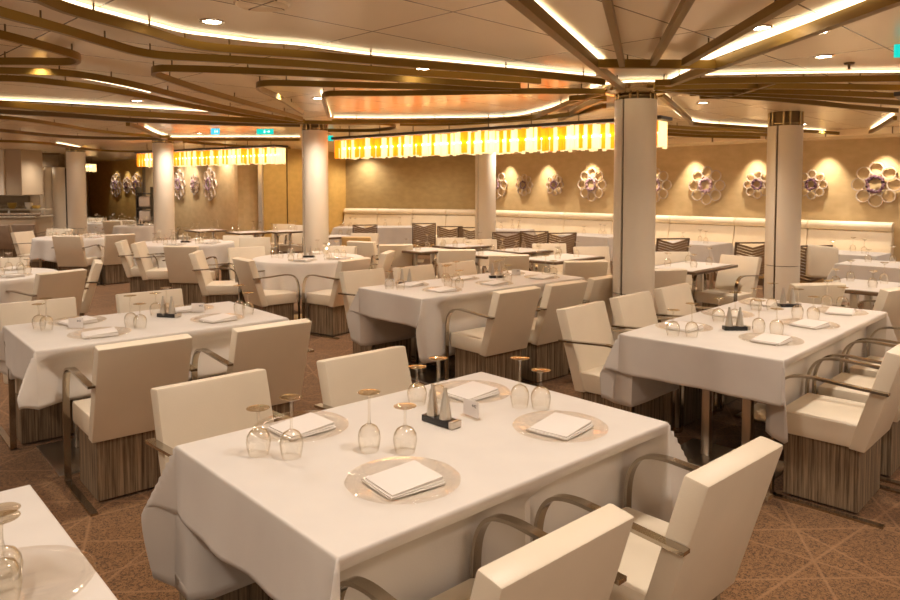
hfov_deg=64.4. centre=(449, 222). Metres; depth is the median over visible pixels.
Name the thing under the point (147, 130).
ribbon
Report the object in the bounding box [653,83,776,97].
ribbon
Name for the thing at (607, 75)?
ribbon
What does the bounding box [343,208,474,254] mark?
banquette
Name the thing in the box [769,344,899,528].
armchair
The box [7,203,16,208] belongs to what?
fruit basket
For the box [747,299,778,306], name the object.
folded napkin
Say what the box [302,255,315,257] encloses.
tray
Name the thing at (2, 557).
bowl
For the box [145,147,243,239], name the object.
wall
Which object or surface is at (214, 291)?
armchair
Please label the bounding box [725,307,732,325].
pepper mill
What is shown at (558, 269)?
armchair
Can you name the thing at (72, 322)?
number card
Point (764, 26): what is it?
recessed light
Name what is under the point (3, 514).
wine glass
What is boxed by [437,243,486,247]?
table runner
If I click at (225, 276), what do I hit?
armchair
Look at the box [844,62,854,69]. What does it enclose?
sprinkler
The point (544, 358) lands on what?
armchair
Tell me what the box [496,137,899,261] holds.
wall
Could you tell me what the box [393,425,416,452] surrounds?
bowl
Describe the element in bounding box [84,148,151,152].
ribbon
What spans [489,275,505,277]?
tray
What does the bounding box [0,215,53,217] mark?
countertop
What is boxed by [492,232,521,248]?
woven chair
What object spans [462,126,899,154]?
ceiling
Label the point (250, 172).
wall
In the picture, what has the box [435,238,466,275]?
armchair
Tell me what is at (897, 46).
exit sign
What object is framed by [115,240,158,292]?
armchair
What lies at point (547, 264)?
cafe table
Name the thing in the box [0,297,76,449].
armchair
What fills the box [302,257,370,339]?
armchair
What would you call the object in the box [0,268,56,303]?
tablecloth
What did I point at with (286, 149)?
trim
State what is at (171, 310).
pepper mill
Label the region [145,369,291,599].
armchair
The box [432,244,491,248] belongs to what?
cafe table
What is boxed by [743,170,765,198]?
wall art
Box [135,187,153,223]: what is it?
tower
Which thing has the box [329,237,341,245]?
cafe table
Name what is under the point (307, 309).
round table
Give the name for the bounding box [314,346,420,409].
armchair
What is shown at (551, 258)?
table runner
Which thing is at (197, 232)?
cafe table
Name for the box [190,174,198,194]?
wall art
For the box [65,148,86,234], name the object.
column
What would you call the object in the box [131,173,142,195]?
wall art
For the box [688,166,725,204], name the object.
wall art
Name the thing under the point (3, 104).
ribbon
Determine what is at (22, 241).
armchair
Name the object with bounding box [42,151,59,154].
ribbon
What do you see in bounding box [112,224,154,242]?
tablecloth
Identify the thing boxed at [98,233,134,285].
armchair
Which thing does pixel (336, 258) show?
folded napkin
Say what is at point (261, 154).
crystal chandelier
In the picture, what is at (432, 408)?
pepper mill
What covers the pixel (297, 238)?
armchair
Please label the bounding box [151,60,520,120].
ribbon
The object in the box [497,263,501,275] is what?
pepper mill
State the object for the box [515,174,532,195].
wall art
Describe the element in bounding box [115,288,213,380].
armchair
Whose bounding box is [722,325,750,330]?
tray
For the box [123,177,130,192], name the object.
wall art
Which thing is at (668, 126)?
ribbon
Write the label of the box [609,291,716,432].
armchair
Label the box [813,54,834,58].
recessed light
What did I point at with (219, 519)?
tablecloth
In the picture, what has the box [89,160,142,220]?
wall
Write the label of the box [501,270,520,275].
folded napkin
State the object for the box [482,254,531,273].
armchair
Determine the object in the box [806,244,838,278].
cushion
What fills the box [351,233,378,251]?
armchair
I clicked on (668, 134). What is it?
ribbon
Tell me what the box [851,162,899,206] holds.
wall art
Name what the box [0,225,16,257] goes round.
armchair
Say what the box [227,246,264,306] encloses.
armchair
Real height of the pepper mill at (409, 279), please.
0.114 m
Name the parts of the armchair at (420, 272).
backrest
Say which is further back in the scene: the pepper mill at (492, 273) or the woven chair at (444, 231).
the woven chair at (444, 231)
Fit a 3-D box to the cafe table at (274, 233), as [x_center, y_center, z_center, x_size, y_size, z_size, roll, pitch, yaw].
[-3.232,0.530,13.858,0.620,0.748,0.620,-3,4,-42]
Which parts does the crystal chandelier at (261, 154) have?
plate, crystal rod, crystal rod, crystal rod, crystal rod, crystal rod, crystal rod, crystal rod, crystal rod, crystal rod, crystal rod, crystal rod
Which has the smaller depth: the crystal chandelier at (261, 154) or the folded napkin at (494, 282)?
the folded napkin at (494, 282)
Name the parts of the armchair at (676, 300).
backrest, arm frame, arm frame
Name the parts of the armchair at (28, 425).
arm frame, seat, backrest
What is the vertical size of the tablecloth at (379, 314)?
0.498 m
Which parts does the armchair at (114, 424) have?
arm frame, seat, backrest, arm frame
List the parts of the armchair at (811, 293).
backrest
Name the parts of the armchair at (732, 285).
arm frame, seat, backrest, arm frame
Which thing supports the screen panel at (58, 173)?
on the floor
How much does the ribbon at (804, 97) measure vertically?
0.084 m
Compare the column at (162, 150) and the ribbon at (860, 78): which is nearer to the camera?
the ribbon at (860, 78)
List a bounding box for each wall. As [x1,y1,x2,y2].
[30,195,40,212]
[40,167,44,214]
[65,160,89,217]
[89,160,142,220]
[142,166,145,223]
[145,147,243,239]
[234,163,258,236]
[263,149,345,238]
[346,154,474,214]
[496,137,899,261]
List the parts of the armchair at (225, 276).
seat, backrest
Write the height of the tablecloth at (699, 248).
0.416 m
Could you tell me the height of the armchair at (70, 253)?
0.832 m
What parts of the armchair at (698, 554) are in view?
arm frame, seat, arm frame, backrest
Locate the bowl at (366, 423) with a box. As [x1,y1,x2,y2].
[358,423,380,451]
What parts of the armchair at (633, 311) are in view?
backrest, arm frame, arm frame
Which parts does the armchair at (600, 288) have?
backrest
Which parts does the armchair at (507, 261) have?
arm frame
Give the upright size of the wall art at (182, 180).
0.720 m
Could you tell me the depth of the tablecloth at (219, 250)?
10.58 m
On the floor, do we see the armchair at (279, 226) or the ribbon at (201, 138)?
the armchair at (279, 226)
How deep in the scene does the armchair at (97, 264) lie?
7.24 m
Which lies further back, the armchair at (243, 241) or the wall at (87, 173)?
the wall at (87, 173)
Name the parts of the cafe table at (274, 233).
post, post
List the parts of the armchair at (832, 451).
seat, arm frame, backrest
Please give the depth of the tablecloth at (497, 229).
14.00 m
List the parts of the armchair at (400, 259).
arm frame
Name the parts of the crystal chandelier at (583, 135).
crystal rod, crystal rod, crystal rod, crystal rod, crystal rod, crystal rod, crystal rod, crystal rod, crystal rod, crystal rod, crystal rod, crystal rod, crystal rod, crystal rod, crystal rod, crystal rod, crystal rod, crystal rod, crystal rod, crystal rod, crystal rod, crystal rod, crystal rod, crystal rod, crystal rod, crystal rod, crystal rod, crystal rod, crystal rod, crystal rod, crystal rod, crystal rod, crystal rod, crystal rod, crystal rod, crystal rod, crystal rod, crystal rod, crystal rod, crystal rod, crystal rod, crystal rod, crystal rod, crystal rod, crystal rod, crystal rod, crystal rod, crystal rod, crystal rod, crystal rod, crystal rod, crystal rod, plate, crystal rod, crystal rod, crystal rod, crystal rod, crystal rod, crystal rod, crystal rod, crystal rod, crystal rod, crystal rod, crystal rod, crystal rod, crystal rod, crystal rod, crystal rod, crystal rod, crystal rod, crystal rod, crystal rod, crystal rod, crystal rod, crystal rod, crystal rod, crystal rod, crystal rod, crystal rod, crystal rod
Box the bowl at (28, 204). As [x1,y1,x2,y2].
[24,202,32,208]
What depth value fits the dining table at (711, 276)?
10.90 m
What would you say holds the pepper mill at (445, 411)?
in the tray at (454, 423)
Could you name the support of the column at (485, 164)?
on the floor
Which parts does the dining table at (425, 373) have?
post, post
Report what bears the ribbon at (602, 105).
attached to the ceiling at (481, 31)
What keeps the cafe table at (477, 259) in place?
on the floor
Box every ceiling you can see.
[0,0,899,161]
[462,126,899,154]
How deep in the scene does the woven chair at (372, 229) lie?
13.56 m
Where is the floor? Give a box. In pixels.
[0,255,899,599]
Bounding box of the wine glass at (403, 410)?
[393,410,416,452]
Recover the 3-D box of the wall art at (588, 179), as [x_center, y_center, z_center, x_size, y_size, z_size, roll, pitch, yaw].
[2.890,-0.788,14.641,0.082,0.691,0.691,-3,4,-44]
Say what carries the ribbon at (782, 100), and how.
attached to the ceiling at (481, 31)
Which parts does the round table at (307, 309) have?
foot plate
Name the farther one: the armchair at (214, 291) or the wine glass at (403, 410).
the armchair at (214, 291)
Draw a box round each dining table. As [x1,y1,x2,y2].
[36,374,223,476]
[409,357,454,384]
[610,259,612,274]
[680,389,783,478]
[706,272,713,289]
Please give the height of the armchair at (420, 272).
0.832 m
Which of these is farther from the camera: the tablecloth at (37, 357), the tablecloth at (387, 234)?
the tablecloth at (387, 234)
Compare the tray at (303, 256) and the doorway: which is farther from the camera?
the doorway
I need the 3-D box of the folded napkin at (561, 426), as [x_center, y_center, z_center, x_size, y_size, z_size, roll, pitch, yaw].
[0.385,0.709,2.504,0.164,0.024,0.184,2,4,40]
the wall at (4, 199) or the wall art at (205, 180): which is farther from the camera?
the wall at (4, 199)
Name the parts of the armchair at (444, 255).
arm frame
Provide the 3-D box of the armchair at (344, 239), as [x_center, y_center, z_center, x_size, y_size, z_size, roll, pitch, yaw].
[-1.413,0.614,11.343,0.534,0.832,0.570,1,3,10]
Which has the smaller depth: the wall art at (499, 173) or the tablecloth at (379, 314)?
the tablecloth at (379, 314)
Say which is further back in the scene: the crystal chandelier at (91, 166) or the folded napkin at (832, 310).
the crystal chandelier at (91, 166)
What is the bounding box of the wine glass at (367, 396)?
[358,396,380,451]
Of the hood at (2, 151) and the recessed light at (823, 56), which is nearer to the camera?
the recessed light at (823, 56)
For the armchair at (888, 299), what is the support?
on the floor
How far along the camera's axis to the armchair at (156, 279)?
9.81 m
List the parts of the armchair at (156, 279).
backrest, arm frame, seat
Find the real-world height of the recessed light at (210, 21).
0.008 m
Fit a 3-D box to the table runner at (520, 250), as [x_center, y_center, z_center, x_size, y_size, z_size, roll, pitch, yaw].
[0.960,0.364,9.664,0.540,0.004,0.500,-3,4,-42]
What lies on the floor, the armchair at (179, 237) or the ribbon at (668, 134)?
the armchair at (179, 237)
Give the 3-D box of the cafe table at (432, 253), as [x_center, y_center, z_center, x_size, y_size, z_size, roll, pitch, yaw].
[-0.354,0.737,9.760,0.620,0.748,0.620,-3,4,-42]
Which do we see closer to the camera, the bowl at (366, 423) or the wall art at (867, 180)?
the bowl at (366, 423)
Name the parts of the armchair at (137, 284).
backrest, arm frame, seat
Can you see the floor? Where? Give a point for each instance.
(793, 551)
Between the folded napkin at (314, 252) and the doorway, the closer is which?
the folded napkin at (314, 252)
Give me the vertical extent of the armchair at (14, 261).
0.832 m
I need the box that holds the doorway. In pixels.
[65,168,67,228]
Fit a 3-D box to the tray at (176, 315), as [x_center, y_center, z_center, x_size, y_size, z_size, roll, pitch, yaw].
[-1.839,0.602,4.681,0.153,0.026,0.052,1,3,15]
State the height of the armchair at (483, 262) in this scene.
0.832 m
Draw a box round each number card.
[68,318,82,327]
[191,303,203,311]
[385,279,394,285]
[463,398,478,418]
[512,269,519,274]
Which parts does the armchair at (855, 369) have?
seat, arm frame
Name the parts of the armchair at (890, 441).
seat, arm frame, backrest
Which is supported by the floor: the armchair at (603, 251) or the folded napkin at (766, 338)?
the armchair at (603, 251)
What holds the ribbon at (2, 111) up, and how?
attached to the ceiling at (481, 31)
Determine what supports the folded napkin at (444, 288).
on the glass plate
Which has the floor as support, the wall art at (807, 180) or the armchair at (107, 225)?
the armchair at (107, 225)
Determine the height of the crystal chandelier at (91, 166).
0.413 m
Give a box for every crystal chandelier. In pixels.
[86,157,97,171]
[134,137,287,167]
[331,113,672,159]
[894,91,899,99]
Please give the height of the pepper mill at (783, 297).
0.114 m
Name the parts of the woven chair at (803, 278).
seat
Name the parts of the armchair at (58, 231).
backrest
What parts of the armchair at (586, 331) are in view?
backrest, seat, arm frame, arm frame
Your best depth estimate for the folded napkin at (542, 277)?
6.61 m
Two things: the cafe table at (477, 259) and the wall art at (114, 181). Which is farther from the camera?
the wall art at (114, 181)
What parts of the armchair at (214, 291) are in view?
backrest, arm frame, arm frame, seat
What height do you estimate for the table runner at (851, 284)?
0.004 m
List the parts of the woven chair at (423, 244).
seat, woven panel, frame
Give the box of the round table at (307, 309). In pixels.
[294,298,309,319]
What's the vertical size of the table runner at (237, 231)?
0.004 m
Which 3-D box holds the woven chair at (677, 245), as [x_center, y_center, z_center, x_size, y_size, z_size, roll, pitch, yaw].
[3.089,0.642,10.241,0.468,0.890,0.545,0,3,-5]
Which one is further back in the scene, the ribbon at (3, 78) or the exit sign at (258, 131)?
the exit sign at (258, 131)
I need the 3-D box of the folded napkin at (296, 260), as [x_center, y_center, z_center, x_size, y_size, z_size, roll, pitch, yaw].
[-1.684,0.423,8.175,0.164,0.024,0.184,1,3,12]
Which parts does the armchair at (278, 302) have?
backrest, arm frame, seat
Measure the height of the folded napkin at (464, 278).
0.024 m
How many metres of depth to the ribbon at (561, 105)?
8.51 m
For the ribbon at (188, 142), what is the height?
0.084 m
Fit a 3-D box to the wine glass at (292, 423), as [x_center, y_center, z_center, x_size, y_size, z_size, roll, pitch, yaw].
[-0.499,0.641,2.248,0.074,0.192,0.074,0,3,0]
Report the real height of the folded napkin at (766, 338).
0.024 m
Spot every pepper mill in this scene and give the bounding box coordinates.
[160,296,166,312]
[168,296,175,313]
[400,269,404,281]
[407,269,411,281]
[427,383,438,415]
[439,387,451,419]
[490,263,494,275]
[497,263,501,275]
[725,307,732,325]
[736,307,743,325]
[780,287,786,303]
[789,287,795,303]
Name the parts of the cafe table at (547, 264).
post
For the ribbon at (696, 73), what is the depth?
5.09 m
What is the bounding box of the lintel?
[42,154,64,166]
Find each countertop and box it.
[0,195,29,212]
[0,209,53,236]
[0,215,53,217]
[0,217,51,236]
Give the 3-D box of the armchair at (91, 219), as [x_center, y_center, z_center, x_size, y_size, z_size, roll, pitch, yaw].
[-8.895,0.295,17.690,0.534,0.832,0.570,0,3,0]
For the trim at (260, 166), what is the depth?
14.85 m
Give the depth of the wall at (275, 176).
16.02 m
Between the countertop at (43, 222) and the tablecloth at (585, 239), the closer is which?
the tablecloth at (585, 239)
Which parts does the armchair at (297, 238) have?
arm frame, seat, backrest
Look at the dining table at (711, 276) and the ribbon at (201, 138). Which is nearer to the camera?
the dining table at (711, 276)
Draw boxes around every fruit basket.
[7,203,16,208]
[31,205,40,208]
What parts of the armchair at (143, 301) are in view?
backrest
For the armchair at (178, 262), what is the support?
on the floor
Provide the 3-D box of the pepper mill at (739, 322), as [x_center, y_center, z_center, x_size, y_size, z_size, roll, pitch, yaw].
[1.724,0.555,4.252,0.046,0.114,0.044,0,3,0]
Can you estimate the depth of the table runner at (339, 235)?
12.52 m
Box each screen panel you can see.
[44,167,53,228]
[52,167,65,228]
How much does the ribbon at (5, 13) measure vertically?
0.084 m
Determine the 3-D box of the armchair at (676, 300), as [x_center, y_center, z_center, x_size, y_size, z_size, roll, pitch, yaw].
[1.911,0.911,5.440,0.570,0.832,0.534,3,4,44]
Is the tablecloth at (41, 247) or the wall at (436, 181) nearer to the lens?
the tablecloth at (41, 247)
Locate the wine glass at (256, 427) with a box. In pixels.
[246,427,270,454]
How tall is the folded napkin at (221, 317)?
0.024 m
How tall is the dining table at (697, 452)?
0.746 m
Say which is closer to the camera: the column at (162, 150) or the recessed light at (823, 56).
the recessed light at (823, 56)
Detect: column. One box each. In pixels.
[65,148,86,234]
[152,140,174,240]
[301,124,328,252]
[475,153,495,238]
[590,80,664,342]
[764,111,803,299]
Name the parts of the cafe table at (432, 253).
post, post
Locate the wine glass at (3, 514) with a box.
[2,514,22,599]
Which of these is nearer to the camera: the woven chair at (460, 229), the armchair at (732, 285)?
the armchair at (732, 285)
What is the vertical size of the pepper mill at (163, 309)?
0.114 m
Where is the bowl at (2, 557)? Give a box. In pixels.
[2,557,22,599]
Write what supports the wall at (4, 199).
on the floor
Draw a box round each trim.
[258,163,263,236]
[286,149,287,223]
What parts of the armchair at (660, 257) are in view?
backrest, seat, arm frame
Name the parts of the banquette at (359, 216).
panel, panel, panel, panel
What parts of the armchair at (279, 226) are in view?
backrest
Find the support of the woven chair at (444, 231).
on the floor
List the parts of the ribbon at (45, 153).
rail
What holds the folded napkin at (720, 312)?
on the glass plate
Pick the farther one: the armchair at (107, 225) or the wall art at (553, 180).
the armchair at (107, 225)
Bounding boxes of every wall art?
[110,173,121,196]
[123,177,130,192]
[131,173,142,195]
[174,169,185,199]
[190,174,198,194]
[203,168,216,200]
[496,170,507,198]
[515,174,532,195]
[546,174,563,195]
[577,168,606,200]
[656,168,671,201]
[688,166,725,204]
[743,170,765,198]
[802,170,827,198]
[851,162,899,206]
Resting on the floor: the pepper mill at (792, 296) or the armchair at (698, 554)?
the armchair at (698, 554)
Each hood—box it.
[0,149,5,194]
[0,149,42,194]
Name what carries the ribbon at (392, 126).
attached to the ceiling at (481, 31)
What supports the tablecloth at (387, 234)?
on the dining table
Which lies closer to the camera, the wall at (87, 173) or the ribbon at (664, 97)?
the ribbon at (664, 97)
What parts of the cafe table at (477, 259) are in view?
post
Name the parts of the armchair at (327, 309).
seat, arm frame, backrest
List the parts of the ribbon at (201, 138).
rail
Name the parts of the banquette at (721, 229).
panel, panel, panel, panel, panel, panel, panel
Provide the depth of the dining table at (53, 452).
4.27 m
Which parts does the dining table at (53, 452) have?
foot plate, post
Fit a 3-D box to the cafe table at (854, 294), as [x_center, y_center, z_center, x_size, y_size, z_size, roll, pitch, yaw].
[3.579,0.914,6.230,0.840,0.748,0.620,-3,4,-45]
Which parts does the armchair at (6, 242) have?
backrest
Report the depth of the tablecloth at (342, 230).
14.92 m
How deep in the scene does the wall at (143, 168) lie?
20.56 m
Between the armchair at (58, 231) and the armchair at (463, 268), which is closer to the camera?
the armchair at (463, 268)
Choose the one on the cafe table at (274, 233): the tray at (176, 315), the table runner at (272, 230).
the table runner at (272, 230)
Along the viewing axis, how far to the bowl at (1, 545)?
1.54 m
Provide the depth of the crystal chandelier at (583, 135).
8.27 m
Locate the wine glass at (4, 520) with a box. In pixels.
[1,520,23,583]
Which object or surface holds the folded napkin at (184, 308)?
on the glass plate
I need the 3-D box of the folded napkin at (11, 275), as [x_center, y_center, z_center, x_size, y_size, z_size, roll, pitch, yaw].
[-4.141,0.494,6.771,0.184,0.024,0.164,3,4,42]
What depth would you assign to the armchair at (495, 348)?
5.49 m
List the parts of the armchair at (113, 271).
backrest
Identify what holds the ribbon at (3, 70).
attached to the ceiling at (481, 31)
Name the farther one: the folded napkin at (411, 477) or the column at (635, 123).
the column at (635, 123)
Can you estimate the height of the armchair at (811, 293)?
0.832 m
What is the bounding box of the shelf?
[0,209,51,209]
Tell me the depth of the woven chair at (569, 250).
11.20 m
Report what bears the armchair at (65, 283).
on the floor
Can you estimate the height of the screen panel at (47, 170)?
2.100 m
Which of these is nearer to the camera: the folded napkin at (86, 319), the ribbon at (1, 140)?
the folded napkin at (86, 319)
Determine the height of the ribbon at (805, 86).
0.084 m
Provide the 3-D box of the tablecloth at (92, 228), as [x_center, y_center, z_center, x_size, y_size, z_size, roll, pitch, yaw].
[-8.411,0.176,17.422,1.532,0.402,1.524,-2,4,-39]
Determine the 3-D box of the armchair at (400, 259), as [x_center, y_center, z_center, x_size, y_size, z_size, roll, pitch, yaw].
[-0.784,0.689,9.855,0.534,0.832,0.570,-1,3,-14]
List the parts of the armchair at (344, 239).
backrest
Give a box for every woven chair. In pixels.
[353,224,376,232]
[412,223,435,264]
[437,226,462,237]
[458,227,474,238]
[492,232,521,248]
[519,231,548,256]
[547,232,576,253]
[655,238,689,251]
[734,242,764,297]
[800,245,832,282]
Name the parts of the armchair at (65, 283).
arm frame, backrest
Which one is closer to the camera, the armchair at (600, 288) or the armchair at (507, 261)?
the armchair at (600, 288)
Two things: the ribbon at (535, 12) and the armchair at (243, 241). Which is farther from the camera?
the armchair at (243, 241)
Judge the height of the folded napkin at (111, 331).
0.024 m
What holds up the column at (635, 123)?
on the floor
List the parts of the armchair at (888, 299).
arm frame, backrest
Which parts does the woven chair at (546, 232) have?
frame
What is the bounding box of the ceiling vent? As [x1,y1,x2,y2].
[233,0,290,11]
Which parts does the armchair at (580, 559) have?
arm frame, seat, arm frame, backrest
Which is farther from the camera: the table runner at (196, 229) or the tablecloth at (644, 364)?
the table runner at (196, 229)
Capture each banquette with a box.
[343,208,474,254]
[468,210,893,285]
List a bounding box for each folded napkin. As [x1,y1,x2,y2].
[0,266,24,269]
[0,274,24,277]
[57,315,97,325]
[80,327,118,338]
[175,305,204,312]
[199,313,236,322]
[266,412,335,440]
[293,259,311,261]
[307,251,322,253]
[330,257,349,259]
[361,460,444,499]
[396,281,423,286]
[427,286,456,292]
[440,381,499,400]
[449,276,474,280]
[481,280,507,285]
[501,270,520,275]
[526,412,593,440]
[530,274,554,279]
[664,321,703,331]
[711,309,742,317]
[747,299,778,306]
[749,333,792,345]
[788,318,829,328]
[825,307,854,315]
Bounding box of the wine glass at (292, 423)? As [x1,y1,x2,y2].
[279,423,302,458]
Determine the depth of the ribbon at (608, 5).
3.50 m
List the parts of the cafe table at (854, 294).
post, post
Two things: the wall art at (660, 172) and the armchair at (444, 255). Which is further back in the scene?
the wall art at (660, 172)
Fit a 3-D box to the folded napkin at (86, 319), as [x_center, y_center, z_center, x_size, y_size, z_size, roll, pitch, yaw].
[-2.331,0.610,4.472,0.164,0.024,0.184,2,4,40]
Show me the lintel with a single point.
(47, 160)
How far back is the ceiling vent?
3.34 m
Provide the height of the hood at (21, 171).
1.029 m
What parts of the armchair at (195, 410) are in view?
arm frame, backrest, arm frame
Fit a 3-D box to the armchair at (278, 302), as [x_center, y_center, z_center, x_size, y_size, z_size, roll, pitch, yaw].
[-2.026,0.790,7.848,0.570,0.832,0.534,-2,4,-38]
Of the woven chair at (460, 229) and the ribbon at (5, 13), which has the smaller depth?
the ribbon at (5, 13)
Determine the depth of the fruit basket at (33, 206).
16.69 m
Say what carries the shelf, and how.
attached to the countertop at (43, 222)
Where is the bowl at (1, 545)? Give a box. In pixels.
[1,545,23,583]
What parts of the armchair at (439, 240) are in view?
backrest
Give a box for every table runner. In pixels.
[192,229,220,230]
[233,231,262,232]
[269,230,296,231]
[329,234,350,237]
[406,247,441,251]
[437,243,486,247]
[476,251,514,255]
[497,248,543,252]
[529,253,597,261]
[655,261,730,271]
[833,278,899,291]
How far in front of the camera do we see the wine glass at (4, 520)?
1.53 m
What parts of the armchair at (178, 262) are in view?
backrest, seat, arm frame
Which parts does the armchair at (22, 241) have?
backrest, arm frame, seat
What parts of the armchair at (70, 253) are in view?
backrest, seat, arm frame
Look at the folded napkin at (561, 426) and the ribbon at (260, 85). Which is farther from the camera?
the ribbon at (260, 85)
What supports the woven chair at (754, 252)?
on the floor
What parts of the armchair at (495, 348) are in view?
seat, arm frame, backrest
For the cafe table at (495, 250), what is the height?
0.748 m
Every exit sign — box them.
[211,127,219,134]
[256,129,273,133]
[894,44,899,57]
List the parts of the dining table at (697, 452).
post, foot plate, post, foot plate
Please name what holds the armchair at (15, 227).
on the floor
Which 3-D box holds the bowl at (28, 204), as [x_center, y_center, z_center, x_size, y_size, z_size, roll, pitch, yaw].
[-9.863,-0.408,16.751,0.180,0.150,0.180,0,3,0]
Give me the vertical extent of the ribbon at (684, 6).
0.084 m
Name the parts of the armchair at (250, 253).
arm frame, backrest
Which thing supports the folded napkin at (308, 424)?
on the glass plate
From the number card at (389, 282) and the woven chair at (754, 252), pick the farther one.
the woven chair at (754, 252)
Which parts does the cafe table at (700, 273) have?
post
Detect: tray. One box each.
[157,312,181,317]
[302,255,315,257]
[422,413,460,429]
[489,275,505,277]
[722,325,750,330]
[778,303,801,306]
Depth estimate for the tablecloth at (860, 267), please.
7.78 m
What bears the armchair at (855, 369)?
on the floor
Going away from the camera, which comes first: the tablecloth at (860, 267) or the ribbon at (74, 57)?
the ribbon at (74, 57)
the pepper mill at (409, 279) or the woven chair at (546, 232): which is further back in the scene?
the woven chair at (546, 232)
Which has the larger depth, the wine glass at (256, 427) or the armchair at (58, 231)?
the armchair at (58, 231)
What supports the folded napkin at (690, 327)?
on the glass plate
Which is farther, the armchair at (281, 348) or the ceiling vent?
the armchair at (281, 348)
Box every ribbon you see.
[0,6,540,83]
[0,24,80,65]
[0,66,304,122]
[0,74,296,121]
[0,99,301,123]
[0,109,299,126]
[0,114,170,137]
[0,129,162,139]
[0,138,96,150]
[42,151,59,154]
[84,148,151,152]
[126,122,167,139]
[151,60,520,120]
[165,136,299,140]
[183,141,289,148]
[256,76,511,114]
[302,120,395,131]
[320,83,603,117]
[332,90,605,123]
[400,103,605,125]
[505,0,603,72]
[558,96,606,120]
[569,94,604,100]
[596,55,718,69]
[597,69,624,89]
[602,0,624,66]
[650,0,694,65]
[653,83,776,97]
[655,70,899,85]
[655,82,899,90]
[655,89,894,97]
[658,94,896,134]
[665,69,719,86]
[667,125,766,132]
[667,129,766,136]
[667,132,759,138]
[681,0,804,65]
[690,93,899,105]
[700,0,899,68]
[700,96,898,112]
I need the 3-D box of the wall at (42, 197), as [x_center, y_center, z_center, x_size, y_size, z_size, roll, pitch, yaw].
[-10.309,-0.363,18.055,0.126,2.110,0.100,0,3,0]
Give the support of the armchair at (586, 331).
on the floor
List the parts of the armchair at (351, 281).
arm frame, backrest, arm frame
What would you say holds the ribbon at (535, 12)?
attached to the ceiling at (481, 31)
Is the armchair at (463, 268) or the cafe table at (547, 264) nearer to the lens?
the armchair at (463, 268)
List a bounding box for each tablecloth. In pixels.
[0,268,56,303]
[0,301,288,409]
[0,485,117,599]
[29,234,103,262]
[87,221,135,234]
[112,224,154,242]
[133,239,234,268]
[141,372,689,599]
[252,253,363,297]
[329,226,364,245]
[346,270,584,363]
[367,226,431,244]
[496,228,540,248]
[555,233,612,260]
[600,297,897,443]
[655,240,737,273]
[801,250,894,274]
[825,259,899,304]
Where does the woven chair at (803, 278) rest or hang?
on the floor
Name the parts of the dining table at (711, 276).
post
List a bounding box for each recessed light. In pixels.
[199,18,224,24]
[752,24,773,30]
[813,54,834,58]
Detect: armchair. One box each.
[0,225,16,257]
[0,257,29,267]
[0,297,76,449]
[6,268,88,316]
[10,231,60,270]
[11,224,44,236]
[46,229,72,270]
[52,235,101,285]
[62,334,196,516]
[79,259,102,316]
[87,218,104,220]
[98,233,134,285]
[102,221,122,234]
[114,220,134,224]
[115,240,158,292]
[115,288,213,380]
[131,241,172,291]
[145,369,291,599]
[162,246,218,305]
[177,227,190,239]
[189,250,241,303]
[191,318,313,421]
[218,235,252,280]
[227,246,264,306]
[232,257,299,319]
[239,237,273,254]
[262,224,294,253]
[277,225,302,253]
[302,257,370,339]
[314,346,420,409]
[322,246,356,253]
[338,268,418,363]
[340,504,633,599]
[341,236,378,247]
[347,241,377,268]
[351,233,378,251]
[370,250,394,278]
[371,244,412,278]
[392,264,454,360]
[432,249,477,278]
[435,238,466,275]
[437,260,476,277]
[445,286,540,381]
[465,239,496,273]
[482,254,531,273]
[521,279,587,388]
[532,243,566,274]
[533,436,782,599]
[551,260,607,280]
[556,301,674,434]
[568,275,612,371]
[573,246,612,274]
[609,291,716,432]
[653,283,737,411]
[654,268,686,322]
[655,252,706,311]
[692,254,762,310]
[762,282,845,306]
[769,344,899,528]
[812,340,899,485]
[827,287,899,341]
[844,326,899,376]
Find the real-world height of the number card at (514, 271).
0.066 m
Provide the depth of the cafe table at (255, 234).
13.36 m
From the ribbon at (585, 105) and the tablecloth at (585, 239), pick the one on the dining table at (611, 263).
the tablecloth at (585, 239)
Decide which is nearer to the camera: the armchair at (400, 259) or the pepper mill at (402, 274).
the pepper mill at (402, 274)
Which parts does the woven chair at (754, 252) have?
frame, woven panel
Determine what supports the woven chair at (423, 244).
on the floor
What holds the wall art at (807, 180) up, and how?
attached to the wall at (839, 160)
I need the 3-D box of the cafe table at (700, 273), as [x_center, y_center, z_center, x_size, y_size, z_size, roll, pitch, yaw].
[2.587,0.839,7.725,1.000,0.748,0.620,-3,4,-45]
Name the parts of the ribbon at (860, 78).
rail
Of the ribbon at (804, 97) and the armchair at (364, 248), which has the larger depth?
the armchair at (364, 248)
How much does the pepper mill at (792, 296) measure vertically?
0.114 m
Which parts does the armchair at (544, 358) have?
seat, arm frame, backrest, arm frame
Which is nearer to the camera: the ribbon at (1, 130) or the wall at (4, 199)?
the ribbon at (1, 130)
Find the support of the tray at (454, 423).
on the tablecloth at (219, 519)
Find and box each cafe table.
[184,230,227,238]
[225,231,270,236]
[264,231,302,253]
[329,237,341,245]
[402,247,437,265]
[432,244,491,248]
[475,251,515,273]
[490,247,553,268]
[529,253,604,272]
[655,261,737,311]
[822,278,899,309]
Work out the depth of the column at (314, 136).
9.60 m
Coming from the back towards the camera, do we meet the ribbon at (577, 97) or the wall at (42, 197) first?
the wall at (42, 197)
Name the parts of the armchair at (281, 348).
arm frame, backrest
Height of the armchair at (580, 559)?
0.832 m
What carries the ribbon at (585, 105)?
attached to the ceiling at (481, 31)
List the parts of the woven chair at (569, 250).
frame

